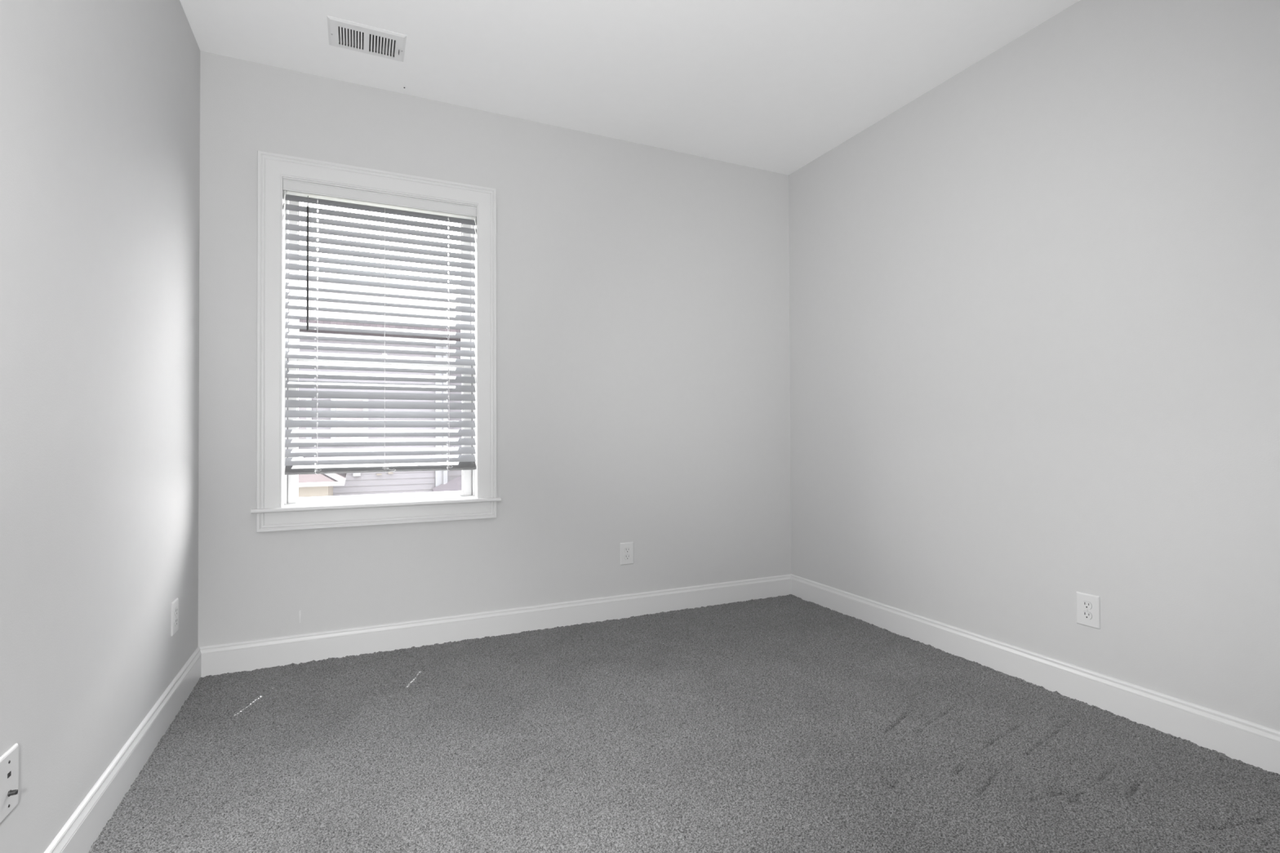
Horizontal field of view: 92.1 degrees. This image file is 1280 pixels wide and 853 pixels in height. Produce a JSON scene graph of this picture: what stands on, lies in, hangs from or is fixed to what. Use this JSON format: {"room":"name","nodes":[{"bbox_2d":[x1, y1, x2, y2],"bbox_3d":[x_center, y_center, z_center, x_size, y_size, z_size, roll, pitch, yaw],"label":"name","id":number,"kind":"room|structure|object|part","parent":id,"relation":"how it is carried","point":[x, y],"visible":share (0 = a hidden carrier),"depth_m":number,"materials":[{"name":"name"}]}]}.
{"room":"empty bedroom","nodes":[
{"label":"empty bedroom","id":0,"kind":"room"},
{"bbox_2d":[0,0,199,852],"bbox_3d":[-1.018,-0.309,0.571,0.120,2.940,4.620,0,-1,-25],"label":"wall","id":1,"kind":"structure","parent":0,"point":[100,100],"depth_m":1.60,"materials":[{"name":"paint"}]},
{"bbox_2d":[0,743,18,823],"bbox_3d":[-1.238,0.703,1.214,0.018,0.125,0.084,0,-1,-25],"label":"cable wall plate","id":2,"kind":"object","parent":1,"relation":"attached to","point":[9,761],"visible":1,"depth_m":1.21,"materials":[{"name":"white plastic"}]},
{"bbox_2d":[44,646,201,852],"bbox_3d":[-0.976,1.002,0.639,0.015,0.140,4.500,0,-1,-25],"label":"baseboard","id":3,"kind":"structure","parent":1,"relation":"attached to","point":[85,825],"depth_m":1.79,"materials":[{"name":"white wood"}]},
{"bbox_2d":[170,597,178,636],"bbox_3d":[-1.756,0.720,2.332,0.008,0.125,0.084,0,-1,-25],"label":"power outlet","id":4,"kind":"object","parent":1,"relation":"attached to","point":[175,604],"visible":1,"depth_m":2.32,"materials":[{"name":"white plastic"}]},
{"bbox_2d":[174,617,177,626],"bbox_3d":[-1.754,0.739,2.333,0.003,0.028,0.036,0,-1,-25],"label":"receptacle","id":5,"kind":"object","parent":4,"relation":"attached to","point":[175,618],"depth_m":2.33,"materials":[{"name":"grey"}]},
{"bbox_2d":[174,607,177,615],"bbox_3d":[-1.754,0.700,2.333,0.002,0.027,0.034,0,-1,-25],"label":"receptacle","id":6,"kind":"object","parent":4,"relation":"attached to","point":[175,608],"depth_m":2.33,"materials":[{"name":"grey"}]},
{"bbox_2d":[197,50,791,646],"bbox_3d":[-0.516,-0.279,3.455,3.439,2.940,0.206,0,-1,-25],"label":"wall","id":7,"kind":"structure","parent":0,"point":[643,350],"depth_m":3.36,"materials":[{"name":"paint"}]},
{"bbox_2d":[250,150,501,532],"bbox_3d":[-1.282,-0.384,3.097,1.108,1.719,0.270,0,-1,-25],"label":"window","id":8,"kind":"structure","parent":7,"relation":"in","point":[279,507],"depth_m":2.97,"materials":[{"name":"paint"}]},
{"bbox_3d":[-1.680,-0.438,2.799,0.096,1.614,0.020,0,-1,-25],"label":"casing","id":9,"kind":"part","parent":8,"relation":"part of","materials":[{"name":"paint"}]},
{"bbox_3d":[-1.310,-0.376,3.166,0.905,1.593,0.122,0,-1,-25],"label":"frame","id":10,"kind":"part","parent":8,"relation":"part of","materials":[{"name":"white plastic"}]},
{"bbox_3d":[-1.295,0.009,3.131,0.857,0.716,0.028,0,-1,-25],"label":"sash","id":11,"kind":"part","parent":8,"relation":"part of","materials":[{"name":"white plastic"}]},
{"bbox_2d":[283,178,476,475],"bbox_3d":[-1.261,-0.457,3.058,0.879,1.369,0.096,0,-1,-25],"label":"window blind","id":12,"kind":"object","parent":8,"relation":"attached to","point":[294,466],"visible":1,"depth_m":3.05,"materials":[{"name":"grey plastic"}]},
{"bbox_3d":[-1.542,-0.440,2.948,0.009,1.306,0.043,0,-1,-25],"label":"ladder cord","id":13,"kind":"part","parent":12,"relation":"part of","materials":[{"name":"white plastic"}]},
{"bbox_3d":[-1.267,0.206,3.075,0.874,0.041,0.045,0,-1,-25],"label":"rail","id":14,"kind":"part","parent":12,"relation":"part of","materials":[{"name":"grey plastic"}]},
{"bbox_3d":[-1.272,-0.439,3.072,0.009,1.306,0.043,0,-1,-25],"label":"ladder cord","id":15,"kind":"part","parent":12,"relation":"part of","materials":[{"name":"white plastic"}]},
{"bbox_3d":[-0.994,-0.439,3.199,0.009,1.306,0.043,0,-1,-25],"label":"ladder cord","id":16,"kind":"part","parent":12,"relation":"part of","materials":[{"name":"white plastic"}]},
{"bbox_3d":[-1.311,-0.720,3.167,0.857,0.795,0.028,0,-1,-25],"label":"sash","id":17,"kind":"part","parent":8,"relation":"part of","materials":[{"name":"white plastic"}]},
{"bbox_3d":[-0.797,-0.437,3.205,0.096,1.614,0.020,0,-1,-25],"label":"casing","id":18,"kind":"part","parent":8,"relation":"part of","materials":[{"name":"paint"}]},
{"bbox_2d":[198,573,791,677],"bbox_3d":[-0.465,1.030,3.341,3.199,0.140,0.015,0,-1,-25],"label":"baseboard","id":19,"kind":"structure","parent":7,"relation":"attached to","point":[252,655],"depth_m":3.14,"materials":[{"name":"white wood"}]},
{"bbox_2d":[620,542,633,564],"bbox_3d":[-0.073,0.728,3.529,0.084,0.125,0.008,0,-1,-25],"label":"power outlet","id":20,"kind":"object","parent":7,"relation":"attached to","point":[626,548],"visible":1,"depth_m":3.52,"materials":[{"name":"white plastic"}]},
{"bbox_2d":[624,554,630,559],"bbox_3d":[-0.072,0.747,3.526,0.034,0.027,0.002,0,-1,-25],"label":"receptacle","id":21,"kind":"object","parent":20,"relation":"attached to","point":[627,557],"depth_m":3.53,"materials":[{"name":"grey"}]},
{"bbox_2d":[624,547,630,552],"bbox_3d":[-0.072,0.708,3.527,0.034,0.027,0.002,0,-1,-25],"label":"receptacle","id":22,"kind":"object","parent":20,"relation":"attached to","point":[626,549],"depth_m":3.53,"materials":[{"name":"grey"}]},
{"bbox_2d":[179,0,1079,174],"bbox_3d":[0.442,-1.726,1.372,3.439,0.100,4.825,0,-1,-25],"label":"ceiling","id":23,"kind":"structure","parent":0,"point":[775,86],"depth_m":2.75,"materials":[{"name":"paint"}]},
{"bbox_2d":[327,15,406,62],"bbox_3d":[-1.167,-1.728,2.641,0.301,0.178,0.203,0,-1,-25],"label":"ceiling vent","id":24,"kind":"object","parent":23,"relation":"in","point":[368,38],"visible":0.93,"depth_m":2.64,"materials":[{"name":"metal"}]},
{"bbox_2d":[88,594,1279,852],"bbox_3d":[0.481,1.069,1.280,3.200,0.032,4.551,0,-1,-25],"label":"floor","id":25,"kind":"structure","parent":0,"point":[789,723],"depth_m":2.00,"materials":[{"name":"carpet"}]},
{"bbox_2d":[788,0,1279,731],"bbox_3d":[1.999,-0.305,1.956,0.120,2.940,4.620,0,-1,-25],"label":"wall","id":26,"kind":"structure","parent":0,"point":[1034,301],"depth_m":2.46,"materials":[{"name":"paint"}]},
{"bbox_2d":[791,573,1279,774],"bbox_3d":[1.917,1.005,1.968,0.015,0.140,4.500,0,-1,-25],"label":"baseboard","id":27,"kind":"structure","parent":26,"relation":"attached to","point":[1257,745],"depth_m":2.41,"materials":[{"name":"white wood"}]},
{"bbox_2d":[1075,591,1100,629],"bbox_3d":[1.730,0.710,2.385,0.008,0.125,0.084,0,-1,-25],"label":"power outlet","id":28,"kind":"object","parent":26,"relation":"attached to","point":[1087,606],"visible":1,"depth_m":2.38,"materials":[{"name":"white plastic"}]},
{"bbox_2d":[1082,610,1092,619],"bbox_3d":[1.728,0.730,2.383,0.003,0.028,0.036,0,-1,-25],"label":"receptacle","id":29,"kind":"object","parent":28,"relation":"attached to","point":[1086,615],"depth_m":2.38,"materials":[{"name":"grey"}]},
{"bbox_2d":[1082,600,1092,609],"bbox_3d":[1.727,0.691,2.384,0.002,0.027,0.034,0,-1,-25],"label":"receptacle","id":30,"kind":"object","parent":28,"relation":"attached to","point":[1086,605],"depth_m":2.38,"materials":[{"name":"grey"}]},
{"label":"outside","id":31,"kind":"structure","parent":0,"visible":0},
{"bbox_3d":[-13.219,4.919,28.782,80.000,0.200,56.545,0,-1,-25],"label":"ground","id":32,"kind":"structure","parent":31,"visible":0},
{"bbox_2d":[297,457,346,497],"bbox_3d":[-5.835,2.351,6.931,4.583,4.398,2.080,0,-1,-25],"label":"outbuilding","id":33,"kind":"structure","parent":32,"relation":"on","point":[308,485],"depth_m":7.02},
{"bbox_2d":[298,271,462,496],"bbox_3d":[-5.379,0.801,11.716,12.800,7.600,9.400,0,-1,-25],"label":"house","id":34,"kind":"structure","parent":32,"relation":"on","point":[389,482],"depth_m":9.30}
]}

